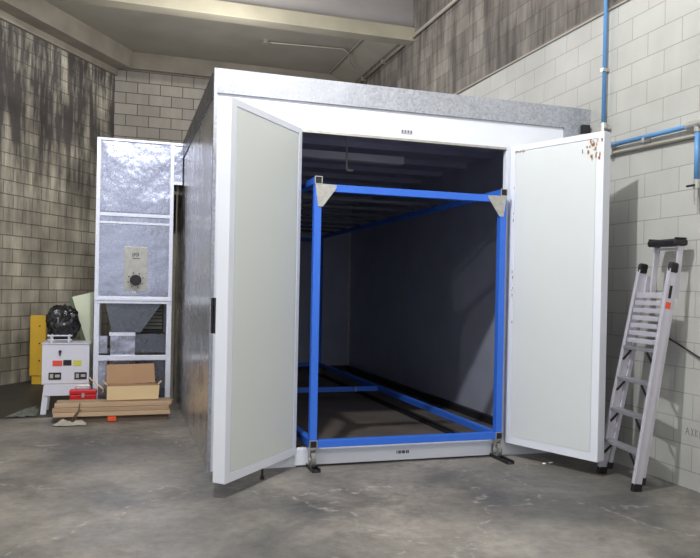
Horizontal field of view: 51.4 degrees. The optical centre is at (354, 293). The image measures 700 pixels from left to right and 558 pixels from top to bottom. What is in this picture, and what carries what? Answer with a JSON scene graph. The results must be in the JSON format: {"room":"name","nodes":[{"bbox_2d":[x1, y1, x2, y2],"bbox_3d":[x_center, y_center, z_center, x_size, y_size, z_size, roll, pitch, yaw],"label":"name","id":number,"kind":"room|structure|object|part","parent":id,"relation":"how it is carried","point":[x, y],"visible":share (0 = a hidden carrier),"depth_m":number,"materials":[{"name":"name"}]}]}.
{"room":"industrial workshop","nodes":[
{"label":"industrial workshop","id":0,"kind":"room"},
{"bbox_2d":[0,20,114,385],"bbox_3d":[-5.770,-1.375,9.029,0.201,5.470,9.000,1,0,16],"label":"wall","id":1,"kind":"structure","parent":0,"point":[55,104],"depth_m":11.54,"materials":[{"name":"beige brick"}]},
{"bbox_2d":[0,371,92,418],"bbox_3d":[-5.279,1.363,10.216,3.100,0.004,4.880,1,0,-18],"label":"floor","id":2,"kind":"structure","parent":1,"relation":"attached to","point":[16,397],"depth_m":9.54,"materials":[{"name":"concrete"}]},
{"bbox_2d":[29,315,46,383],"bbox_3d":[-4.791,0.852,11.002,0.220,1.040,0.150,1,0,-18],"label":"post","id":3,"kind":"object","parent":2,"relation":"on","point":[38,328],"visible":0.72,"depth_m":10.94,"materials":[{"name":"paint"}]},
{"bbox_2d":[0,10,117,75],"bbox_3d":[-5.591,-4.052,8.982,0.060,0.110,9.000,1,0,16],"label":"trim","id":4,"kind":"structure","parent":1,"relation":"attached to","point":[4,16],"depth_m":11.66,"materials":[{"name":"concrete"}]},
{"bbox_2d":[0,0,131,68],"bbox_3d":[-5.495,-4.270,8.956,0.450,0.330,9.000,1,0,16],"label":"trim","id":5,"kind":"structure","parent":1,"relation":"attached to","point":[42,15],"depth_m":11.62,"materials":[{"name":"concrete"}]},
{"bbox_2d":[109,69,209,364],"bbox_3d":[-2.335,-1.342,14.113,4.500,5.500,0.200,1,0,-18],"label":"wall","id":6,"kind":"structure","parent":0,"point":[148,106],"depth_m":13.54,"materials":[{"name":"beige brick"}]},
{"bbox_2d":[128,52,343,81],"bbox_3d":[-2.334,-4.243,14.020,4.630,0.300,0.320,1,0,-18],"label":"trim","id":7,"kind":"structure","parent":6,"relation":"attached to","point":[147,62],"depth_m":13.64,"materials":[{"name":"concrete"}]},
{"bbox_2d":[45,0,362,73],"bbox_3d":[-3.973,-4.790,5.360,13.600,0.800,19.000,1,0,-18],"label":"ceiling","id":8,"kind":"structure","parent":0,"point":[138,31],"depth_m":12.53,"materials":[{"name":"concrete"}]},
{"bbox_2d":[262,39,361,73],"bbox_3d":[-0.170,-4.238,12.861,2.124,0.212,2.106,1,0,32],"label":"conduit","id":9,"kind":"object","parent":8,"relation":"attached to","point":[264,41],"visible":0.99,"depth_m":12.72,"materials":[{"name":"metal"}]},
{"bbox_2d":[0,381,699,557],"bbox_3d":[-2.976,1.537,4.172,15.000,0.200,22.000,1,0,-18],"label":"floor","id":10,"kind":"structure","parent":0,"point":[117,489],"depth_m":5.10,"materials":[{"name":"concrete"}]},
{"bbox_2d":[6,405,40,416],"bbox_3d":[-3.883,1.367,8.552,0.316,0.054,0.728,1,0,-18],"label":"plastic sheet","id":11,"kind":"object","parent":10,"relation":"on","point":[33,411],"visible":1,"depth_m":8.36,"materials":[{"name":"grey plastic"}]},
{"bbox_2d":[52,419,85,425],"bbox_3d":[-3.063,1.382,7.810,0.338,0.064,0.170,1,0,-18],"label":"rag","id":12,"kind":"object","parent":10,"relation":"on","point":[62,422],"visible":1,"depth_m":7.79,"materials":[{"name":"beige fabric"}]},
{"bbox_2d":[40,334,103,414],"bbox_3d":[-3.300,0.951,8.528,0.704,0.927,0.753,1,0,-18],"label":"cabinet","id":13,"kind":"object","parent":10,"relation":"on","point":[65,364],"visible":0.94,"depth_m":8.46,"materials":[{"name":"white metal"}]},
{"bbox_3d":[-3.594,1.226,8.434,0.096,0.366,0.040,1,0,-18],"label":"leg","id":14,"kind":"part","parent":13,"relation":"part of","materials":[{"name":"white paint"}]},
{"bbox_3d":[-3.698,1.223,8.757,0.096,0.366,0.040,1,0,-18],"label":"leg","id":15,"kind":"part","parent":13,"relation":"part of","materials":[{"name":"white paint"}]},
{"bbox_2d":[48,372,60,379],"bbox_3d":[-3.477,0.959,8.430,0.135,0.080,0.012,1,0,-18],"label":"socket","id":16,"kind":"object","parent":13,"relation":"attached to","point":[51,375],"depth_m":8.42,"materials":[{"name":"black plastic"}]},
{"bbox_2d":[45,304,80,338],"bbox_3d":[-3.537,0.344,8.831,0.412,0.427,0.297,1,0,-18],"label":"bag","id":17,"kind":"object","parent":13,"relation":"on","point":[60,320],"visible":0.91,"depth_m":8.73,"materials":[{"name":"black plastic"}]},
{"bbox_2d":[63,360,71,365],"bbox_3d":[-3.349,0.809,8.473,0.090,0.065,0.006,1,0,-18],"label":"switch plate","id":18,"kind":"object","parent":13,"relation":"attached to","point":[65,362],"depth_m":8.47,"materials":[{"name":"black plastic"}]},
{"bbox_2d":[74,372,86,378],"bbox_3d":[-3.211,0.964,8.516,0.135,0.080,0.012,1,0,-18],"label":"socket","id":19,"kind":"object","parent":13,"relation":"attached to","point":[77,375],"depth_m":8.51,"materials":[{"name":"black plastic"}]},
{"bbox_2d":[68,292,93,388],"bbox_3d":[-3.420,0.692,9.045,0.300,1.430,0.250,1,0,-18],"label":"leaning board","id":20,"kind":"object","parent":10,"relation":"on","point":[84,304],"visible":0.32,"depth_m":9.10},
{"bbox_2d":[66,414,167,421],"bbox_3d":[-2.692,1.391,8.274,1.080,0.068,0.418,1,0,-18],"label":"pallet","id":21,"kind":"object","parent":10,"relation":"on","point":[157,416],"visible":0.49,"depth_m":8.11,"materials":[{"name":"brown wood"}]},
{"bbox_2d":[53,409,169,417],"bbox_3d":[-2.692,1.334,8.094,1.235,0.047,0.090,1,0,-18],"label":"plank","id":22,"kind":"object","parent":21,"relation":"on","point":[138,412],"visible":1,"depth_m":8.06,"materials":[{"name":"brown wood"}]},
{"bbox_2d":[72,403,80,419],"bbox_3d":[-3.029,1.301,7.931,0.099,0.199,0.036,1,0,-23],"label":"strap","id":23,"kind":"object","parent":22,"relation":"attached to","point":[79,410],"visible":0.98,"depth_m":7.92,"materials":[{"name":"brown fabric"}]},
{"bbox_2d":[52,405,168,412],"bbox_3d":[-2.709,1.286,8.114,1.235,0.047,0.090,1,0,-18],"label":"plank","id":24,"kind":"object","parent":22,"relation":"on","point":[152,407],"visible":1,"depth_m":8.07,"materials":[{"name":"brown wood"}]},
{"bbox_2d":[54,400,170,407],"bbox_3d":[-2.697,1.239,8.145,1.235,0.047,0.090,1,0,-18],"label":"plank","id":25,"kind":"object","parent":24,"relation":"on","point":[146,402],"visible":1,"depth_m":8.10,"materials":[{"name":"brown wood"}]},
{"bbox_3d":[-2.778,1.332,8.282,1.235,0.047,0.090,1,0,-18],"label":"plank","id":26,"kind":"object","parent":21,"relation":"on","visible":0},
{"bbox_3d":[-2.749,1.284,8.324,1.235,0.047,0.090,1,0,-18],"label":"plank","id":27,"kind":"object","parent":26,"relation":"on","visible":0},
{"bbox_2d":[56,397,169,402],"bbox_3d":[-2.752,1.237,8.336,1.235,0.047,0.090,1,0,-18],"label":"plank","id":28,"kind":"object","parent":27,"relation":"on","point":[163,397],"visible":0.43,"depth_m":8.27,"materials":[{"name":"brown wood"}]},
{"bbox_3d":[-2.727,1.333,8.198,1.235,0.047,0.090,1,0,-18],"label":"plank","id":29,"kind":"object","parent":21,"relation":"on","visible":0},
{"bbox_3d":[-2.715,1.286,8.216,1.235,0.047,0.090,1,0,-18],"label":"plank","id":30,"kind":"object","parent":29,"relation":"on","visible":0},
{"bbox_2d":[58,399,171,403],"bbox_3d":[-2.706,1.238,8.246,1.235,0.047,0.090,1,0,-18],"label":"plank","id":31,"kind":"object","parent":30,"relation":"on","point":[158,399],"visible":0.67,"depth_m":8.15,"materials":[{"name":"brown wood"}]},
{"bbox_2d":[69,385,96,399],"bbox_3d":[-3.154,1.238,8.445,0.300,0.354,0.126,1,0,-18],"label":"toolbox","id":32,"kind":"object","parent":31,"relation":"on","point":[75,394],"visible":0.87,"depth_m":8.40,"materials":[{"name":"red paint"}]},
{"bbox_3d":[-3.153,1.141,8.448,0.300,0.052,0.120,1,0,-18],"label":"lid","id":33,"kind":"part","parent":32,"relation":"part of","materials":[{"name":"red paint"}]},
{"bbox_2d":[104,363,161,400],"bbox_3d":[-2.545,1.017,8.345,0.630,0.398,0.256,1,0,-18],"label":"cardboard box","id":34,"kind":"object","parent":31,"relation":"on","point":[120,378],"visible":1,"depth_m":8.35,"materials":[{"name":"brown cardboard"}]},
{"bbox_2d":[93,137,182,408],"bbox_3d":[-2.758,-0.218,9.238,0.996,3.275,1.150,1,0,-18],"label":"heater unit","id":35,"kind":"object","parent":10,"relation":"on","point":[137,181],"visible":0.92,"depth_m":8.78,"materials":[{"name":"metal"}]},
{"bbox_3d":[-3.087,0.765,8.675,0.060,1.300,0.060,1,0,-18],"label":"post","id":36,"kind":"part","parent":35,"relation":"part of","materials":[{"name":"silver metal"}]},
{"bbox_3d":[-3.390,0.755,9.618,0.060,1.300,0.060,1,0,-18],"label":"post","id":37,"kind":"part","parent":35,"relation":"part of","materials":[{"name":"silver metal"}]},
{"bbox_3d":[-3.019,0.952,8.704,0.095,0.890,0.010,1,0,-18],"label":"plate","id":38,"kind":"part","parent":35,"relation":"part of","materials":[{"name":"silver metal"}]},
{"bbox_3d":[-2.690,0.778,8.803,0.775,0.060,0.060,1,0,-18],"label":"frame rail","id":39,"kind":"part","parent":35,"relation":"part of","materials":[{"name":"silver metal"}]},
{"bbox_3d":[-2.658,-0.399,8.772,0.765,0.845,0.018,1,0,-18],"label":"access panel","id":40,"kind":"part","parent":35,"relation":"part of","materials":[{"name":"silver metal"}]},
{"bbox_3d":[-2.650,-0.864,8.773,0.895,1.975,0.028,1,0,-18],"label":"panel frame","id":41,"kind":"part","parent":35,"relation":"part of","materials":[{"name":"silver metal"}]},
{"bbox_3d":[-2.639,-1.391,8.770,0.765,0.830,0.014,1,0,-18],"label":"panel","id":42,"kind":"part","parent":35,"relation":"part of","materials":[{"name":"silver metal"}]},
{"bbox_3d":[-2.640,-0.296,8.765,0.270,0.530,0.008,1,0,-18],"label":"burner plate","id":43,"kind":"part","parent":35,"relation":"part of","materials":[{"name":"metal"}]},
{"bbox_3d":[-2.635,0.441,9.377,0.290,0.032,0.048,1,0,-18],"label":"louvre blade","id":44,"kind":"part","parent":35,"relation":"part of","materials":[{"name":"grey metal"}]},
{"bbox_3d":[-2.643,0.306,9.427,0.320,0.350,0.030,1,0,-18],"label":"louvre frame","id":45,"kind":"part","parent":35,"relation":"part of","materials":[{"name":"grey metal"}]},
{"bbox_3d":[-2.634,0.395,9.377,0.290,0.032,0.048,1,0,-18],"label":"louvre blade","id":46,"kind":"part","parent":35,"relation":"part of","materials":[{"name":"grey metal"}]},
{"bbox_3d":[-2.633,0.349,9.377,0.290,0.032,0.048,1,0,-18],"label":"louvre blade","id":47,"kind":"part","parent":35,"relation":"part of","materials":[{"name":"grey metal"}]},
{"bbox_3d":[-2.595,0.770,9.873,0.060,1.300,0.060,1,0,-18],"label":"post","id":48,"kind":"part","parent":35,"relation":"part of","materials":[{"name":"silver metal"}]},
{"bbox_3d":[-2.292,0.780,8.930,0.060,1.300,0.060,1,0,-18],"label":"post","id":49,"kind":"part","parent":35,"relation":"part of","materials":[{"name":"silver metal"}]},
{"bbox_2d":[306,463,320,472],"bbox_3d":[-0.348,1.467,6.108,0.070,0.030,0.225,1,0,-18],"label":"floor track","id":50,"kind":"object","parent":10,"relation":"on","point":[316,469],"visible":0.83,"depth_m":6.06,"materials":[{"name":"metal"}]},
{"bbox_2d":[173,68,610,484],"bbox_3d":[-0.436,-0.189,9.423,3.678,3.310,8.015,1,0,-18],"label":"oven","id":51,"kind":"object","parent":10,"relation":"on","point":[408,305],"visible":0.95,"depth_m":6.56,"materials":[{"name":"metal"}]},
{"bbox_3d":[-2.218,-0.170,9.359,0.080,3.200,7.050,1,0,-18],"label":"panel","id":52,"kind":"part","parent":51,"relation":"part of","materials":[{"name":"silver metal"}]},
{"bbox_3d":[-1.007,0.162,5.285,0.065,0.260,0.090,1,0,24],"label":"handle","id":53,"kind":"part","parent":51,"relation":"part of","materials":[{"name":"black plastic"}]},
{"bbox_3d":[-0.736,-0.017,5.691,0.096,2.765,1.072,1,0,24],"label":"door","id":54,"kind":"part","parent":51,"relation":"part of","materials":[{"name":"white metal"}]},
{"bbox_3d":[-0.689,-0.016,5.670,0.008,2.765,1.071,1,0,24],"label":"edge trim","id":55,"kind":"part","parent":51,"relation":"part of","materials":[{"name":"white metal"}]},
{"bbox_3d":[-1.674,1.358,13.115,3.145,0.085,0.060,1,0,-18],"label":"skirting","id":56,"kind":"part","parent":51,"relation":"part of","materials":[{"name":"metal"}]},
{"bbox_3d":[-1.677,-0.175,13.181,3.285,3.200,0.100,1,0,-18],"label":"panel","id":57,"kind":"part","parent":51,"relation":"part of","materials":[{"name":"grey metal"}]},
{"bbox_3d":[-0.496,-1.499,7.812,2.165,0.080,0.120,1,0,-18],"label":"light rail","id":58,"kind":"part","parent":51,"relation":"part of","materials":[{"name":"grey metal"}]},
{"bbox_2d":[308,369,456,432],"bbox_3d":[0.211,1.436,10.107,0.070,0.030,6.740,1,0,-18],"label":"floor track","id":59,"kind":"object","parent":51,"relation":"on","point":[398,409],"visible":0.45,"depth_m":9.05,"materials":[{"name":"metal"}]},
{"bbox_3d":[-0.578,-1.699,9.879,3.464,0.080,7.030,1,0,-18],"label":"roof panel","id":60,"kind":"part","parent":51,"relation":"part of","materials":[{"name":"grey metal"}]},
{"bbox_2d":[296,176,507,467],"bbox_3d":[-0.463,0.213,9.409,1.821,2.493,6.433,1,0,-18],"label":"cart","id":61,"kind":"object","parent":51,"relation":"on","point":[322,192],"visible":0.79,"depth_m":6.64,"materials":[{"name":"blue metal"}]},
{"bbox_3d":[-1.324,1.240,9.164,0.062,0.062,6.395,1,0,-18],"label":"rail","id":62,"kind":"part","parent":61,"relation":"part of","materials":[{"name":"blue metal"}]},
{"bbox_3d":[-1.279,-0.986,9.155,0.062,0.057,6.395,1,0,-18],"label":"rail","id":63,"kind":"part","parent":61,"relation":"part of","materials":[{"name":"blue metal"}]},
{"bbox_3d":[-0.335,0.158,6.144,0.062,2.167,0.062,1,0,-18],"label":"post","id":64,"kind":"part","parent":61,"relation":"part of","materials":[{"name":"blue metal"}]},
{"bbox_3d":[-0.599,0.125,12.710,0.062,2.167,0.062,1,0,-18],"label":"post","id":65,"kind":"part","parent":61,"relation":"part of","materials":[{"name":"blue metal"}]},
{"bbox_3d":[0.345,1.272,9.699,0.062,0.062,6.395,1,0,-18],"label":"rail","id":66,"kind":"part","parent":61,"relation":"part of","materials":[{"name":"blue metal"}]},
{"bbox_3d":[0.390,-0.954,9.690,0.062,0.057,6.395,1,0,-18],"label":"rail","id":67,"kind":"part","parent":61,"relation":"part of","materials":[{"name":"blue metal"}]},
{"bbox_3d":[1.334,0.189,6.680,0.062,2.167,0.062,1,0,-18],"label":"post","id":68,"kind":"part","parent":61,"relation":"part of","materials":[{"name":"blue metal"}]},
{"bbox_3d":[0.478,-1.367,6.502,1.955,0.021,0.061,1,0,-18],"label":"opening trim","id":69,"kind":"part","parent":51,"relation":"part of","materials":[{"name":"metal"}]},
{"bbox_3d":[0.899,1.422,10.338,0.060,0.085,6.920,1,0,-18],"label":"skirting","id":70,"kind":"part","parent":51,"relation":"part of","materials":[{"name":"metal"}]},
{"bbox_3d":[0.992,-0.110,10.399,0.100,3.200,7.030,1,0,-18],"label":"panel","id":71,"kind":"part","parent":51,"relation":"part of","materials":[{"name":"grey metal"}]},
{"bbox_3d":[1.735,0.020,6.383,0.008,2.745,0.962,1,0,-39],"label":"edge trim","id":72,"kind":"part","parent":51,"relation":"part of","materials":[{"name":"white metal"}]},
{"bbox_3d":[1.774,0.020,6.417,0.096,2.745,0.963,1,0,-39],"label":"door","id":73,"kind":"part","parent":51,"relation":"part of","materials":[{"name":"white metal"}]},
{"bbox_2d":[490,453,513,464],"bbox_3d":[1.336,1.499,6.596,0.070,0.030,0.325,1,0,-18],"label":"floor track","id":74,"kind":"object","parent":10,"relation":"on","point":[502,458],"visible":0.86,"depth_m":6.55,"materials":[{"name":"metal"}]},
{"bbox_2d":[596,237,687,491],"bbox_3d":[2.293,0.548,5.922,0.435,1.986,0.627,1,0,-18],"label":"ladder","id":75,"kind":"object","parent":10,"relation":"on","point":[670,293],"visible":1,"depth_m":5.78,"materials":[{"name":"metal"}]},
{"bbox_3d":[2.253,0.639,6.112,0.349,1.700,0.063,1,0,26],"label":"rail","id":76,"kind":"part","parent":75,"relation":"part of","materials":[{"name":"metal"}]},
{"bbox_3d":[2.311,0.645,6.110,0.303,1.586,0.036,1,0,26],"label":"leg","id":77,"kind":"part","parent":75,"relation":"part of","materials":[{"name":"metal"}]},
{"bbox_3d":[2.462,-0.169,5.960,0.065,0.417,0.044,1,0,-18],"label":"handle post","id":78,"kind":"part","parent":75,"relation":"part of","materials":[{"name":"metal"}]},
{"bbox_3d":[2.341,0.642,5.657,0.343,1.700,0.030,1,0,-12],"label":"rail","id":79,"kind":"part","parent":75,"relation":"part of","materials":[{"name":"metal"}]},
{"bbox_3d":[2.389,0.648,5.685,0.289,1.585,0.023,1,0,-12],"label":"leg","id":80,"kind":"part","parent":75,"relation":"part of","materials":[{"name":"metal"}]},
{"bbox_2d":[648,237,687,247],"bbox_3d":[2.504,-0.408,5.819,0.130,0.065,0.320,1,0,-18],"label":"tray","id":81,"kind":"object","parent":75,"relation":"on","point":[678,242],"depth_m":5.72,"materials":[{"name":"black plastic"}]},
{"bbox_3d":[2.542,-0.166,5.712,0.065,0.417,0.044,1,0,-18],"label":"handle post","id":82,"kind":"part","parent":75,"relation":"part of","materials":[{"name":"metal"}]},
{"bbox_2d":[354,0,699,491],"bbox_3d":[2.523,-1.663,6.636,0.200,6.400,17.000,1,0,-18],"label":"wall","id":83,"kind":"structure","parent":0,"point":[653,78],"depth_m":6.51,"materials":[{"name":"white brick"}]},
{"bbox_2d":[61,0,414,45],"bbox_3d":[-3.057,-4.126,10.210,8.330,0.210,0.265,1,0,-18],"label":"beam","id":84,"kind":"structure","parent":83,"relation":"attached to","point":[215,10],"depth_m":10.70,"materials":[{"name":"concrete"}]},
{"bbox_2d":[220,0,412,26],"bbox_3d":[-3.063,-4.612,10.256,8.330,0.760,0.165,1,0,-18],"label":"beam","id":85,"kind":"structure","parent":83,"relation":"attached to","point":[394,12],"depth_m":11.16,"materials":[{"name":"concrete"}]},
{"bbox_2d":[331,40,395,82],"bbox_3d":[0.192,-4.247,13.023,0.430,0.180,3.100,1,0,-18],"label":"trim","id":86,"kind":"structure","parent":83,"relation":"attached to","point":[366,54],"depth_m":13.20,"materials":[{"name":"concrete"}]},
{"bbox_2d":[357,0,457,83],"bbox_3d":[1.176,-3.995,10.511,0.078,0.065,7.550,1,0,-18],"label":"conduit","id":87,"kind":"object","parent":83,"relation":"attached to","point":[452,2],"visible":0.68,"depth_m":11.26,"materials":[{"name":"metal"}]},
{"bbox_2d":[454,0,628,93],"bbox_3d":[1.565,-2.682,9.311,0.022,0.107,11.100,1,0,-18],"label":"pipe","id":88,"kind":"object","parent":83,"relation":"attached to","point":[624,1],"visible":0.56,"depth_m":7.76,"materials":[{"name":"metal"}]},
{"bbox_2d":[599,0,609,131],"bbox_3d":[2.366,-3.162,6.755,0.076,3.310,0.113,1,0,-18],"label":"pipe","id":89,"kind":"object","parent":83,"relation":"attached to","point":[603,126],"visible":0.88,"depth_m":6.76,"materials":[{"name":"blue metal"}]},
{"bbox_2d":[612,134,694,154],"bbox_3d":[2.612,-1.251,5.907,0.030,0.097,1.751,1,0,-18],"label":"conduit pipe","id":90,"kind":"object","parent":83,"relation":"attached to","point":[690,135],"visible":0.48,"depth_m":6.12,"materials":[{"name":"metal"}]},
{"bbox_2d":[610,119,699,204],"bbox_3d":[2.589,-1.037,5.907,0.093,0.686,1.761,1,0,-18],"label":"air line","id":91,"kind":"object","parent":83,"relation":"attached to","point":[695,125],"visible":0.8,"depth_m":5.66,"materials":[{"name":"blue paint"}]},
{"bbox_2d":[669,338,699,358],"bbox_3d":[2.700,0.530,5.561,0.014,0.394,1.005,1,0,-18],"label":"rod","id":92,"kind":"object","parent":83,"relation":"attached to","point":[669,338],"visible":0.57,"depth_m":5.78,"materials":[{"name":"metal"}]},
{"bbox_2d":[685,427,699,437],"bbox_3d":[2.663,1.095,5.706,0.001,0.065,0.178,1,0,-18],"label":"wall marking","id":93,"kind":"structure","parent":83,"relation":"attached to","point":[687,427],"depth_m":5.70,"materials":[{"name":"grey paint"}]}
]}

